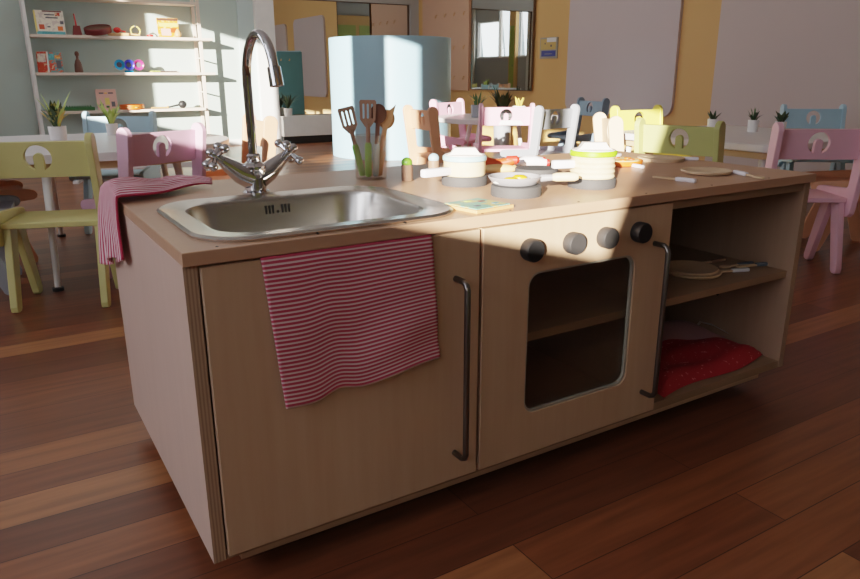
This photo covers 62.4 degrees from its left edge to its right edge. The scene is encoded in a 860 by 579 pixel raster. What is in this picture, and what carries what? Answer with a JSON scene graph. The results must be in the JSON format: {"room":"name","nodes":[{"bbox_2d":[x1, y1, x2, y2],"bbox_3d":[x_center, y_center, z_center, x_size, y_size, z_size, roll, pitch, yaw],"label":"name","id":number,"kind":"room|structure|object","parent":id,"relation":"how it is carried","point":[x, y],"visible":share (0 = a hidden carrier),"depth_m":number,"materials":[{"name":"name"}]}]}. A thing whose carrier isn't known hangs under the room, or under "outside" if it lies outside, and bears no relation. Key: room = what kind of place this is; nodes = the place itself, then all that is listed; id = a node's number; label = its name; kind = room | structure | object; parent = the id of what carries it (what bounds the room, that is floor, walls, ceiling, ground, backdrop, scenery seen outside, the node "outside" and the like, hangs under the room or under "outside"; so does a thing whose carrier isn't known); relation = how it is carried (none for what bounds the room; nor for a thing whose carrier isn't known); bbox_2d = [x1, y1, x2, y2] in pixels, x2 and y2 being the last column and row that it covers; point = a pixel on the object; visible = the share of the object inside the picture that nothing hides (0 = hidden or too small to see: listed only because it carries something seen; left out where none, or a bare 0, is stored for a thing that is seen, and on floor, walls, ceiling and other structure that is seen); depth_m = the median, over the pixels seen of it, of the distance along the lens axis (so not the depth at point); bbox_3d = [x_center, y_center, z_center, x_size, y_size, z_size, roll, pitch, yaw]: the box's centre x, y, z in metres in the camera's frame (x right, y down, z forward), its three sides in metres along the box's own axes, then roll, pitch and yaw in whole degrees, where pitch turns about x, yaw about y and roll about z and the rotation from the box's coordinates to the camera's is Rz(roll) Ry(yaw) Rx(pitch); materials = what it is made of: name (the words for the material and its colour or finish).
{"room":"kindergarten classroom","nodes":[
{"label":"kindergarten classroom","id":0,"kind":"room"},
{"bbox_2d":[0,0,243,139],"bbox_3d":[-3.154,-2.822,7.384,7.250,2.700,0.120,-10,20,-30],"label":"wall","id":1,"kind":"structure","parent":0,"point":[218,18],"depth_m":7.41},
{"bbox_2d":[229,139,241,145],"bbox_3d":[-4.104,-1.367,7.122,4.620,0.070,0.015,-10,20,-30],"label":"baseboard","id":2,"kind":"structure","parent":1,"relation":"attached to","point":[233,142],"depth_m":8.21,"materials":[{"name":"white paint"}]},
{"bbox_2d":[236,0,260,120],"bbox_3d":[-2.065,-2.995,7.945,0.180,2.700,0.030,-10,20,-30],"label":"wall","id":3,"kind":"structure","parent":1,"relation":"attached to","point":[244,8],"depth_m":7.97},
{"bbox_2d":[252,0,281,139],"bbox_3d":[-1.878,-3.017,8.016,0.215,2.700,0.100,-10,20,-30],"label":"wall","id":4,"kind":"structure","parent":1,"relation":"attached to","point":[263,10],"depth_m":8.09,"materials":[{"name":"white paint"}]},
{"bbox_2d":[327,0,410,4],"bbox_3d":[-1.029,-3.955,8.309,1.815,1.080,0.060,-10,20,-30],"label":"trim","id":5,"kind":"structure","parent":1,"relation":"attached to","point":[402,2],"depth_m":8.71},
{"bbox_2d":[409,0,418,35],"bbox_3d":[-0.207,-3.330,9.035,0.120,2.700,0.050,-10,20,-30],"label":"trim","id":6,"kind":"structure","parent":1,"relation":"attached to","point":[414,7],"depth_m":8.98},
{"bbox_2d":[273,0,408,115],"bbox_3d":[-1.037,-2.822,8.667,1.810,1.310,0.018,-10,20,-30],"label":"wall","id":7,"kind":"structure","parent":0,"point":[303,28],"depth_m":8.47,"materials":[{"name":"yellow paint"}]},
{"bbox_2d":[0,142,859,578],"bbox_3d":[-0.353,-0.205,3.466,7.250,0.060,11.290,-10,20,-30],"label":"floor","id":8,"kind":"structure","parent":0,"point":[757,478],"depth_m":1.41,"materials":[{"name":"brown wood"}]},
{"bbox_2d":[0,195,22,294],"bbox_3d":[-1.721,-0.292,2.628,0.337,0.600,0.360,-8,19,-25],"label":"child chair","id":9,"kind":"object","parent":8,"relation":"on","point":[6,201],"visible":0.47,"depth_m":2.74,"materials":[{"name":"blue wood"}]},
{"bbox_2d":[0,180,37,261],"bbox_3d":[-1.903,-0.415,3.037,0.337,0.600,0.360,-13,21,-36],"label":"child chair","id":10,"kind":"object","parent":8,"relation":"on","point":[7,187],"visible":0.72,"depth_m":2.99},
{"bbox_2d":[0,132,118,312],"bbox_3d":[-1.302,-0.252,2.490,0.360,0.600,0.337,-4,17,-11],"label":"child chair","id":11,"kind":"object","parent":8,"relation":"on","point":[75,158],"visible":0.8,"depth_m":2.39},
{"bbox_2d":[0,132,229,291],"bbox_3d":[-1.521,-0.394,3.136,1.280,0.500,1.124,-8,19,-25],"label":"table","id":12,"kind":"object","parent":8,"relation":"on","point":[106,144],"visible":0.4,"depth_m":2.86,"materials":[{"name":"white paint"}]},
{"bbox_2d":[36,92,69,140],"bbox_3d":[-1.638,-0.755,3.098,0.142,0.214,0.121,-3,17,-8],"label":"potted plant","id":13,"kind":"object","parent":12,"relation":"on","point":[57,132],"visible":0.92,"depth_m":3.08,"materials":[{"name":"green plant"}]},
{"bbox_2d":[96,100,119,134],"bbox_3d":[-1.558,-0.837,3.439,0.138,0.172,0.142,-10,20,-30],"label":"potted plant","id":14,"kind":"object","parent":12,"relation":"on","point":[111,127],"visible":0.98,"depth_m":3.44,"materials":[{"name":"green plant"}]},
{"bbox_2d":[69,111,160,233],"bbox_3d":[-1.617,-0.609,3.674,0.360,0.600,0.337,-2,17,-5],"label":"child chair","id":15,"kind":"object","parent":8,"relation":"on","point":[134,123],"visible":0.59,"depth_m":3.70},
{"bbox_2d":[18,0,215,134],"bbox_3d":[-3.130,-2.290,7.317,1.753,1.720,0.266,-10,20,-30],"label":"open bookshelf","id":16,"kind":"object","parent":8,"relation":"on","point":[191,4],"visible":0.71,"depth_m":7.25,"materials":[{"name":"white paint"}]},
{"bbox_2d":[36,51,49,72],"bbox_3d":[-3.764,-2.210,6.899,0.101,0.197,0.043,1,17,3],"label":"picture book","id":17,"kind":"object","parent":16,"relation":"on","point":[42,56],"visible":1,"depth_m":6.89,"materials":[{"name":"red paper"}]},
{"bbox_2d":[37,54,45,61],"bbox_3d":[-3.765,-2.244,6.875,0.080,0.078,0.001,1,13,3],"label":"art","id":18,"kind":"object","parent":17,"relation":"attached to","point":[41,57],"depth_m":6.88},
{"bbox_2d":[32,10,65,34],"bbox_3d":[-3.674,-2.576,6.854,0.261,0.225,0.048,-13,21,-36],"label":"picture book","id":19,"kind":"object","parent":16,"relation":"on","point":[46,21],"visible":0.83,"depth_m":6.84,"materials":[{"name":"paper"}]},
{"bbox_2d":[33,10,37,31],"bbox_3d":[-3.766,-2.562,6.774,0.016,0.198,0.001,-13,13,-36],"label":"art","id":20,"kind":"object","parent":19,"relation":"on","point":[33,10],"depth_m":6.77},
{"bbox_2d":[37,31,65,34],"bbox_3d":[-3.661,-2.483,6.865,0.250,0.027,0.001,-13,13,-36],"label":"art","id":21,"kind":"object","parent":19,"relation":"attached to","point":[38,32],"depth_m":6.86},
{"bbox_2d":[48,52,63,72],"bbox_3d":[-3.679,-2.224,6.953,0.141,0.191,0.040,-12,20,-34],"label":"picture book","id":22,"kind":"object","parent":16,"relation":"on","point":[54,58],"visible":1,"depth_m":6.95,"materials":[{"name":"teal paper"}]},
{"bbox_2d":[49,63,54,70],"bbox_3d":[-3.693,-2.175,6.937,0.042,0.067,0.001,-12,15,-34],"label":"art","id":23,"kind":"object","parent":22,"relation":"attached to","point":[52,68],"depth_m":6.94},
{"bbox_2d":[56,60,61,68],"bbox_3d":[-3.643,-2.209,6.968,0.042,0.076,0.001,-12,14,-34],"label":"art","id":24,"kind":"object","parent":22,"relation":"attached to","point":[58,62],"depth_m":6.97},
{"bbox_2d":[72,14,81,34],"bbox_3d":[-3.469,-2.596,6.953,0.084,0.200,0.060,-10,20,-30],"label":"bell","id":25,"kind":"object","parent":16,"relation":"on","point":[76,29],"visible":0.92,"depth_m":6.94,"materials":[{"name":"red wood"}]},
{"bbox_2d":[74,51,83,72],"bbox_3d":[-3.493,-2.257,7.039,0.080,0.200,0.080,-10,20,-30],"label":"guiro","id":26,"kind":"object","parent":16,"relation":"on","point":[78,66],"visible":1,"depth_m":7.02,"materials":[{"name":"brown wood"}]},
{"bbox_2d":[64,105,94,110],"bbox_3d":[-3.561,-1.817,7.101,0.380,0.056,0.059,-10,20,-30],"label":"crocodile guiro","id":27,"kind":"object","parent":16,"relation":"on","point":[83,108],"visible":0.63,"depth_m":7.11,"materials":[{"name":"green wood"}]},
{"bbox_2d":[83,24,111,35],"bbox_3d":[-3.303,-2.583,7.056,0.254,0.121,0.256,0,17,2],"label":"drum","id":28,"kind":"object","parent":16,"relation":"on","point":[96,29],"visible":1,"depth_m":7.00,"materials":[{"name":"red wood"}]},
{"bbox_2d":[95,89,118,109],"bbox_3d":[-3.313,-1.946,7.274,0.196,0.205,0.040,-12,21,-35],"label":"picture book","id":29,"kind":"object","parent":16,"relation":"on","point":[108,98],"visible":0.94,"depth_m":7.27,"materials":[{"name":"pink paper"}]},
{"bbox_2d":[108,33,139,35],"bbox_3d":[-3.081,-2.568,7.150,0.302,0.030,0.080,-6,18,-19],"label":"wooden clapper","id":30,"kind":"object","parent":16,"relation":"on","point":[109,34],"visible":0.91,"depth_m":7.11,"materials":[{"name":"brown wood"}]},
{"bbox_2d":[114,59,143,71],"bbox_3d":[-3.091,-2.293,7.282,0.288,0.127,0.070,-10,20,-30],"label":"toy","id":31,"kind":"object","parent":16,"relation":"on","point":[119,64],"visible":0.97,"depth_m":7.27,"materials":[{"name":"multicoloured plastic"}]},
{"bbox_2d":[119,104,144,109],"bbox_3d":[-3.105,-1.903,7.396,0.244,0.048,0.244,-6,18,-20],"label":"tambourine","id":32,"kind":"object","parent":16,"relation":"on","point":[122,106],"visible":0.98,"depth_m":7.31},
{"bbox_2d":[156,18,178,36],"bbox_3d":[-2.737,-2.732,7.411,0.216,0.195,0.041,-12,20,-33],"label":"picture book","id":33,"kind":"object","parent":16,"relation":"on","point":[166,27],"visible":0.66,"depth_m":7.40,"materials":[{"name":"yellow paper"}]},
{"bbox_2d":[161,29,170,35],"bbox_3d":[-2.751,-2.683,7.398,0.097,0.068,0.001,-12,12,-33],"label":"art","id":34,"kind":"object","parent":33,"relation":"attached to","point":[167,32],"depth_m":7.40},
{"bbox_2d":[157,18,176,20],"bbox_3d":[-2.739,-2.811,7.390,0.206,0.023,0.001,-12,12,-33],"label":"art","id":35,"kind":"object","parent":33,"relation":"on","point":[162,19],"depth_m":7.39},
{"bbox_2d":[159,23,176,26],"bbox_3d":[-2.731,-2.760,7.403,0.183,0.039,0.001,-12,12,-33],"label":"art","id":36,"kind":"object","parent":33,"relation":"attached to","point":[160,24],"depth_m":7.40},
{"bbox_2d":[168,100,186,107],"bbox_3d":[-2.708,-1.984,7.605,0.195,0.080,0.079,-10,20,-30],"label":"maraca","id":37,"kind":"object","parent":16,"relation":"on","point":[182,104],"visible":1,"depth_m":7.60,"materials":[{"name":"silver plastic"}]},
{"bbox_2d":[73,158,209,183],"bbox_3d":[-2.246,-0.945,5.587,1.000,0.140,0.400,-4,17,-13],"label":"bench","id":38,"kind":"object","parent":8,"relation":"on","point":[189,163],"visible":0.06,"depth_m":5.43,"materials":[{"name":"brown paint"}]},
{"bbox_2d":[81,122,205,278],"bbox_3d":[-1.117,-0.349,2.811,0.337,0.600,0.360,10,19,30],"label":"child chair","id":39,"kind":"object","parent":8,"relation":"on","point":[133,150],"visible":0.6,"depth_m":2.70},
{"bbox_2d":[206,114,277,179],"bbox_3d":[-0.933,-0.531,3.410,0.337,0.600,0.360,-10,19,-28],"label":"child chair","id":40,"kind":"object","parent":8,"relation":"on","point":[266,130],"visible":0.32,"depth_m":3.29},
{"bbox_2d":[280,114,332,143],"bbox_3d":[-0.991,-2.023,8.834,1.810,0.317,0.190,-10,20,-30],"label":"wall ledge","id":41,"kind":"object","parent":8,"relation":"on","point":[295,129],"visible":0.23,"depth_m":8.45,"materials":[{"name":"white paint"}]},
{"bbox_2d":[280,91,296,115],"bbox_3d":[-1.650,-2.173,8.302,0.281,0.283,0.292,3,17,10],"label":"potted plant","id":42,"kind":"object","parent":41,"relation":"on","point":[287,111],"visible":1,"depth_m":8.29,"materials":[{"name":"green plant"}]},
{"bbox_2d":[329,35,450,160],"bbox_3d":[-0.402,-1.931,7.136,1.179,1.120,1.210,-10,20,-30],"label":"wall","id":43,"kind":"structure","parent":8,"relation":"on","point":[400,71],"depth_m":6.61,"materials":[{"name":"blue paint"}]},
{"bbox_2d":[403,105,450,164],"bbox_3d":[0.060,-0.839,4.419,0.337,0.600,0.360,-8,19,-26],"label":"child chair","id":44,"kind":"object","parent":8,"relation":"on","point":[413,120],"visible":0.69,"depth_m":4.38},
{"bbox_2d":[429,98,491,150],"bbox_3d":[0.238,-1.162,5.486,0.337,0.600,0.360,13,21,37],"label":"child chair","id":45,"kind":"object","parent":8,"relation":"on","point":[458,107],"visible":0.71,"depth_m":5.45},
{"bbox_2d":[115,183,809,563],"bbox_3d":[0.128,0.035,1.648,1.462,0.530,0.702,-10,20,-30],"label":"base cabinet","id":46,"kind":"object","parent":8,"relation":"on","point":[550,330],"visible":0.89,"depth_m":1.27,"materials":[{"name":"brown wood"}]},
{"bbox_2d":[260,234,439,408],"bbox_3d":[-0.110,0.047,1.106,0.296,0.236,0.017,-10,20,-30],"label":"striped towel","id":47,"kind":"object","parent":46,"relation":"hanging from","point":[359,315],"visible":1,"depth_m":1.10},
{"bbox_2d":[118,151,816,267],"bbox_3d":[0.117,-0.243,1.583,1.465,0.040,0.669,-10,20,-30],"label":"countertop","id":48,"kind":"structure","parent":46,"relation":"on","point":[630,186],"depth_m":1.39,"materials":[{"name":"brown wood"}]},
{"bbox_2d":[98,175,211,264],"bbox_3d":[-0.551,-0.138,1.447,0.224,0.193,0.250,-10,20,-30],"label":"striped towel","id":49,"kind":"object","parent":48,"relation":"on","point":[109,234],"visible":1,"depth_m":1.38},
{"bbox_2d":[202,28,303,194],"bbox_3d":[-0.314,-0.323,1.321,0.189,0.307,0.173,-11,20,-32],"label":"mixer tap","id":50,"kind":"object","parent":48,"relation":"on","point":[255,175],"visible":1,"depth_m":1.36,"materials":[{"name":"silver metal"}]},
{"bbox_2d":[156,186,452,241],"bbox_3d":[-0.218,-0.085,1.254,0.450,0.126,0.378,-10,20,-30],"label":"sink","id":51,"kind":"object","parent":48,"relation":"in","point":[291,213],"visible":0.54,"depth_m":1.33,"materials":[{"name":"metal"}]},
{"bbox_2d":[401,157,412,180],"bbox_3d":[-0.051,-0.269,1.581,0.026,0.052,0.026,-10,20,-30],"label":"shaker","id":52,"kind":"object","parent":48,"relation":"on","point":[406,167],"visible":1,"depth_m":1.57,"materials":[{"name":"brown wood"}]},
{"bbox_2d":[428,153,438,168],"bbox_3d":[0.009,-0.292,1.659,0.026,0.052,0.026,-10,20,-30],"label":"shaker","id":53,"kind":"object","parent":48,"relation":"on","point":[433,162],"visible":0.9,"depth_m":1.65,"materials":[{"name":"brown wood"}]},
{"bbox_2d":[421,161,485,177],"bbox_3d":[0.045,-0.256,1.505,0.160,0.030,0.090,-10,20,-30],"label":"pot","id":54,"kind":"object","parent":48,"relation":"on","point":[452,169],"visible":0.88,"depth_m":1.48,"materials":[{"name":"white wood"}]},
{"bbox_2d":[443,147,486,162],"bbox_3d":[0.074,-0.289,1.514,0.094,0.027,0.094,-10,20,-30],"label":"lid","id":55,"kind":"object","parent":54,"relation":"on","point":[458,154],"visible":1,"depth_m":1.49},
{"bbox_2d":[444,198,513,213],"bbox_3d":[0.084,-0.150,1.262,0.092,0.008,0.092,-14,22,-39],"label":"board","id":56,"kind":"object","parent":48,"relation":"on","point":[475,205],"visible":0.97,"depth_m":1.24,"materials":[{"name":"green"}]},
{"bbox_2d":[486,155,519,172],"bbox_3d":[0.163,-0.299,1.697,0.102,0.041,0.056,0,17,0],"label":"hot dog","id":57,"kind":"object","parent":48,"relation":"on","point":[506,164],"visible":0.77,"depth_m":1.68},
{"bbox_2d":[488,172,578,186],"bbox_3d":[0.197,-0.222,1.399,0.167,0.025,0.105,-4,17,-14],"label":"frying pan","id":58,"kind":"object","parent":48,"relation":"on","point":[565,176],"visible":0.98,"depth_m":1.37,"materials":[{"name":"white wood"}]},
{"bbox_2d":[512,174,530,178],"bbox_3d":[0.181,-0.224,1.412,0.050,0.010,0.051,-10,20,-30],"label":"fried egg","id":59,"kind":"object","parent":58,"relation":"in","point":[518,176],"visible":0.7,"depth_m":1.40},
{"bbox_2d":[540,174,552,181],"bbox_3d":[0.228,-0.217,1.383,0.026,0.015,0.015,2,17,8],"label":"socket","id":60,"kind":"object","parent":58,"relation":"attached to","point":[544,177],"depth_m":1.38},
{"bbox_2d":[517,155,549,165],"bbox_3d":[0.260,-0.330,1.817,0.085,0.026,0.067,-1,17,-2],"label":"drumsticks","id":61,"kind":"object","parent":48,"relation":"on","point":[529,159],"visible":0.84,"depth_m":1.79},
{"bbox_2d":[551,156,615,179],"bbox_3d":[0.322,-0.254,1.472,0.135,0.044,0.093,-10,20,-30],"label":"pot","id":62,"kind":"object","parent":48,"relation":"on","point":[587,168],"visible":0.86,"depth_m":1.45,"materials":[{"name":"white wood"}]},
{"bbox_2d":[570,142,617,157],"bbox_3d":[0.340,-0.292,1.472,0.097,0.027,0.097,-10,20,-30],"label":"lid","id":63,"kind":"object","parent":62,"relation":"on","point":[585,149],"visible":1,"depth_m":1.45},
{"bbox_2d":[615,158,642,166],"bbox_3d":[0.493,-0.332,1.850,0.120,0.014,0.120,-10,20,-30],"label":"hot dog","id":64,"kind":"object","parent":48,"relation":"on","point":[617,164],"visible":0.43,"depth_m":1.80},
{"bbox_2d":[615,157,639,161],"bbox_3d":[0.493,-0.336,1.849,0.104,0.012,0.104,-10,20,-30],"label":"pizza","id":65,"kind":"object","parent":64,"relation":"on","point":[618,159],"visible":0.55,"depth_m":1.83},
{"bbox_2d":[637,155,684,162],"bbox_3d":[0.632,-0.358,1.944,0.124,0.009,0.124,-10,20,-30],"label":"board","id":66,"kind":"object","parent":48,"relation":"on","point":[646,158],"visible":0.96,"depth_m":1.91,"materials":[{"name":"brown wood"}]},
{"bbox_2d":[653,175,696,182],"bbox_3d":[0.541,-0.246,1.574,0.013,0.009,0.106,-15,22,-40],"label":"cutlery","id":67,"kind":"object","parent":48,"relation":"on","point":[681,179],"visible":1,"depth_m":1.56,"materials":[{"name":"brown wood"}]},
{"bbox_2d":[681,167,731,175],"bbox_3d":[0.657,-0.281,1.689,0.116,0.008,0.116,-10,20,-30],"label":"wooden plate","id":68,"kind":"object","parent":48,"relation":"on","point":[703,171],"visible":1,"depth_m":1.69,"materials":[{"name":"brown wood"}]},
{"bbox_2d":[733,170,764,178],"bbox_3d":[0.732,-0.264,1.631,0.020,0.009,0.106,-4,17,-11],"label":"cutlery","id":69,"kind":"object","parent":48,"relation":"on","point":[737,172],"visible":1,"depth_m":1.64,"materials":[{"name":"brown wood"}]},
{"bbox_3d":[-0.134,-0.300,1.604,0.075,0.098,0.075,-10,20,-30],"label":"utensil cup","id":70,"kind":"object","parent":48,"relation":"on","visible":0},
{"bbox_2d":[338,106,364,175],"bbox_3d":[-0.176,-0.334,1.598,0.059,0.157,0.015,0,17,0],"label":"toy turner","id":71,"kind":"object","parent":70,"relation":"in","point":[351,128],"visible":0.99,"depth_m":1.59,"materials":[{"name":"brown wood"}]},
{"bbox_2d":[359,100,375,176],"bbox_3d":[-0.137,-0.336,1.581,0.037,0.168,0.015,0,17,0],"label":"toy turner","id":72,"kind":"object","parent":70,"relation":"in","point":[367,122],"visible":1,"depth_m":1.57,"materials":[{"name":"brown wood"}]},
{"bbox_2d":[371,104,386,175],"bbox_3d":[-0.115,-0.334,1.592,0.037,0.160,0.015,0,17,0],"label":"spoon","id":73,"kind":"object","parent":70,"relation":"in","point":[381,113],"visible":1,"depth_m":1.58,"materials":[{"name":"brown wood"}]},
{"bbox_2d":[378,105,395,175],"bbox_3d":[-0.100,-0.336,1.600,0.049,0.159,0.015,0,17,0],"label":"spatula","id":74,"kind":"object","parent":70,"relation":"in","point":[385,125],"visible":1,"depth_m":1.59,"materials":[{"name":"brown wood"}]},
{"bbox_2d":[379,109,394,146],"bbox_3d":[-0.106,-0.333,1.613,0.054,0.148,0.015,0,17,0],"label":"spoon","id":75,"kind":"object","parent":70,"relation":"in","point":[393,119],"visible":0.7,"depth_m":1.60,"materials":[{"name":"brown wood"}]},
{"bbox_2d":[476,202,672,469],"bbox_3d":[0.134,0.008,1.637,0.476,0.463,0.691,-10,20,-30],"label":"oven","id":76,"kind":"object","parent":46,"relation":"in","point":[570,309],"depth_m":1.43,"materials":[{"name":"brown wood"}]},
{"bbox_2d":[669,270,721,279],"bbox_3d":[0.642,-0.044,1.738,0.136,0.008,0.136,-10,20,-30],"label":"wooden plate","id":77,"kind":"object","parent":46,"relation":"on","point":[719,273],"visible":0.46,"depth_m":1.68,"materials":[{"name":"brown wood"}]},
{"bbox_2d":[669,260,718,275],"bbox_3d":[0.636,-0.052,1.738,0.132,0.008,0.132,-10,20,-30],"label":"wooden plate","id":78,"kind":"object","parent":77,"relation":"on","point":[681,267],"visible":0.77,"depth_m":1.74,"materials":[{"name":"brown wood"}]},
{"bbox_2d":[657,320,762,396],"bbox_3d":[0.636,0.127,1.813,0.454,0.103,0.285,-10,20,-30],"label":"cloth","id":79,"kind":"object","parent":46,"relation":"on","point":[690,353],"visible":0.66,"depth_m":1.79,"materials":[{"name":"red fabric"}]},
{"bbox_2d":[704,258,725,262],"bbox_3d":[0.721,-0.072,1.827,0.106,0.009,0.020,-8,19,-25],"label":"cutlery","id":80,"kind":"object","parent":46,"relation":"on","point":[717,259],"visible":0.73,"depth_m":1.83,"materials":[{"name":"brown wood"}]},
{"bbox_2d":[666,243,786,306],"bbox_3d":[0.525,-0.080,1.901,0.456,0.017,0.630,-10,20,-30],"label":"shelf","id":81,"kind":"object","parent":46,"relation":"attached to","point":[680,290],"depth_m":1.73,"materials":[{"name":"brown wood"}]},
{"bbox_2d":[721,267,749,272],"bbox_3d":[0.736,-0.047,1.743,0.106,0.009,0.013,-4,17,-11],"label":"cutlery","id":82,"kind":"object","parent":46,"relation":"on","point":[746,269],"visible":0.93,"depth_m":1.74,"materials":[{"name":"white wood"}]},
{"bbox_2d":[719,261,753,267],"bbox_3d":[0.775,-0.062,1.794,0.106,0.009,0.020,-7,18,-21],"label":"cutlery","id":83,"kind":"object","parent":46,"relation":"on","point":[748,262],"visible":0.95,"depth_m":1.79,"materials":[{"name":"wood"}]},
{"bbox_2d":[736,262,767,267],"bbox_3d":[0.819,-0.062,1.795,0.106,0.009,0.013,-5,18,-16],"label":"cutlery","id":84,"kind":"object","parent":46,"relation":"on","point":[757,264],"visible":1,"depth_m":1.79,"materials":[{"name":"wood"}]},
{"bbox_2d":[439,113,557,146],"bbox_3d":[0.502,-1.007,5.161,0.920,0.490,0.920,-10,20,-30],"label":"table","id":85,"kind":"object","parent":8,"relation":"on","point":[466,119],"visible":0.21,"depth_m":4.91,"materials":[{"name":"white paint"}]},
{"bbox_2d":[468,92,489,117],"bbox_3d":[0.339,-1.296,4.961,0.178,0.181,0.142,16,23,43],"label":"potted plant","id":86,"kind":"object","parent":85,"relation":"on","point":[474,108],"visible":0.78,"depth_m":4.94,"materials":[{"name":"green plant"}]},
{"bbox_2d":[513,97,525,106],"bbox_3d":[0.615,-1.251,4.855,0.090,0.153,0.107,-10,20,-30],"label":"potted plant","id":87,"kind":"object","parent":85,"relation":"on","point":[518,102],"visible":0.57,"depth_m":4.83,"materials":[{"name":"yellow plant"}]},
{"bbox_2d":[489,86,512,145],"bbox_3d":[0.750,-1.854,7.655,0.337,0.667,0.280,15,22,41],"label":"potted plant","id":88,"kind":"object","parent":8,"relation":"on","point":[502,134],"visible":0.63,"depth_m":7.61,"materials":[{"name":"green plant"}]},
{"bbox_2d":[473,103,534,153],"bbox_3d":[0.491,-0.962,4.822,0.360,0.600,0.337,-1,17,-4],"label":"child chair","id":89,"kind":"object","parent":8,"relation":"on","point":[487,116],"visible":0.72,"depth_m":4.65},
{"bbox_2d":[500,104,579,156],"bbox_3d":[0.691,-0.867,4.506,0.360,0.600,0.337,-14,22,-39],"label":"child chair","id":90,"kind":"object","parent":8,"relation":"on","point":[568,118],"visible":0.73,"depth_m":4.40,"materials":[{"name":"white wood"}]},
{"bbox_2d":[547,97,609,147],"bbox_3d":[1.181,-1.231,5.706,0.337,0.600,0.360,-7,18,-22],"label":"child chair","id":91,"kind":"object","parent":8,"relation":"on","point":[598,106],"visible":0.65,"depth_m":5.67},
{"bbox_2d":[592,112,623,150],"bbox_3d":[0.963,-0.529,3.386,0.337,0.600,0.360,0,17,1],"label":"child chair","id":92,"kind":"object","parent":8,"relation":"on","point":[610,131],"visible":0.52,"depth_m":3.17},
{"bbox_2d":[610,105,691,156],"bbox_3d":[1.300,-0.778,4.204,0.360,0.600,0.337,-9,19,-26],"label":"child chair","id":93,"kind":"object","parent":8,"relation":"on","point":[654,116],"visible":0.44,"depth_m":4.21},
{"bbox_2d":[634,118,725,162],"bbox_3d":[1.110,-0.437,3.080,0.360,0.600,0.337,15,22,40],"label":"child chair","id":94,"kind":"object","parent":8,"relation":"on","point":[653,138],"visible":0.5,"depth_m":2.93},
{"bbox_2d":[624,125,828,167],"bbox_3d":[1.567,-0.549,3.635,0.950,0.490,0.950,-10,20,-30],"label":"table","id":95,"kind":"object","parent":8,"relation":"on","point":[739,142],"visible":0.17,"depth_m":3.24,"materials":[{"name":"white paint"}]},
{"bbox_2d":[707,111,720,126],"bbox_3d":[1.547,-0.924,3.860,0.080,0.098,0.099,6,18,19],"label":"potted plant","id":96,"kind":"object","parent":95,"relation":"on","point":[712,121],"visible":0.86,"depth_m":3.85,"materials":[{"name":"green plant"}]},
{"bbox_2d":[747,108,761,131],"bbox_3d":[1.670,-0.871,3.635,0.089,0.126,0.100,9,19,27],"label":"potted plant","id":97,"kind":"object","parent":95,"relation":"on","point":[753,124],"visible":1,"depth_m":3.63,"materials":[{"name":"green plant"}]},
{"bbox_2d":[774,111,788,128],"bbox_3d":[1.759,-0.842,3.567,0.093,0.108,0.073,-1,17,-2],"label":"potted plant","id":98,"kind":"object","parent":95,"relation":"on","point":[780,118],"visible":0.53,"depth_m":3.56,"materials":[{"name":"green plant"}]},
{"bbox_2d":[765,122,859,273],"bbox_3d":[1.506,-0.389,2.915,0.360,0.600,0.337,0,17,2],"label":"child chair","id":99,"kind":"object","parent":8,"relation":"on","point":[784,144],"visible":0.7,"depth_m":2.76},
{"bbox_2d":[777,104,853,170],"bbox_3d":[2.310,-0.799,4.264,0.360,0.600,0.337,2,17,8],"label":"child chair","id":100,"kind":"object","parent":8,"relation":"on","point":[829,118],"visible":0.55,"depth_m":4.29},
{"bbox_2d":[802,170,859,251],"bbox_3d":[1.905,-0.493,3.255,0.337,0.600,0.360,5,18,17],"label":"child chair","id":101,"kind":"object","parent":8,"relation":"on","point":[840,178],"visible":0.44,"depth_m":3.40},
{"bbox_2d":[419,0,721,160],"bbox_3d":[2.647,-2.073,4.847,0.120,2.700,11.290,-10,20,-30],"label":"wall","id":102,"kind":"structure","parent":0,"point":[700,18],"depth_m":6.83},
{"bbox_2d":[422,0,470,90],"bbox_3d":[0.171,-3.361,8.442,0.062,1.900,1.020,-10,20,-30],"label":"panel","id":103,"kind":"object","parent":102,"relation":"attached to","point":[451,19],"visible":0.62,"depth_m":8.38,"materials":[{"name":"brown wood"}]},
{"bbox_2d":[470,0,535,90],"bbox_3d":[0.761,-3.111,7.535,0.018,1.918,1.100,-10,20,-30],"label":"wall mirror","id":104,"kind":"object","parent":102,"relation":"attached to","point":[502,31],"visible":1,"depth_m":7.64,"materials":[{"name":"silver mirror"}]},
{"bbox_2d":[540,37,558,58],"bbox_3d":[1.183,-2.407,7.073,0.021,0.200,0.260,-10,20,-30],"label":"wall sign","id":105,"kind":"object","parent":102,"relation":"attached to","point":[549,45],"visible":1,"depth_m":7.06,"materials":[{"name":"paper"}]},
{"bbox_2d":[565,0,683,116],"bbox_3d":[1.680,-2.208,6.288,0.030,1.270,1.300,-10,20,-30],"label":"wall panel","id":106,"kind":"object","parent":102,"relation":"attached to","point":[624,52],"visible":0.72,"depth_m":6.24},
{"bbox_2d":[705,0,859,188],"bbox_3d":[3.673,-1.059,3.279,0.030,1.660,5.500,-10,20,-30],"label":"wall panel","id":107,"kind":"object","parent":102,"relation":"attached to","point":[798,54],"visible":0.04,"depth_m":5.02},
{"bbox_2d":[719,264,738,267],"bbox_3d":[0.754,-0.059,1.786,0.060,0.004,0.020,-7,18,-21],"label":"bowl","id":108,"kind":"object","parent":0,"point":[733,265],"depth_m":1.78,"materials":[{"name":"brown wood"}]},
{"bbox_2d":[746,174,764,178],"bbox_3d":[0.737,-0.257,1.610,0.020,0.004,0.060,-4,17,-11],"label":"bowl","id":109,"kind":"object","parent":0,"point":[754,176],"depth_m":1.60,"materials":[{"name":"brown wood"}]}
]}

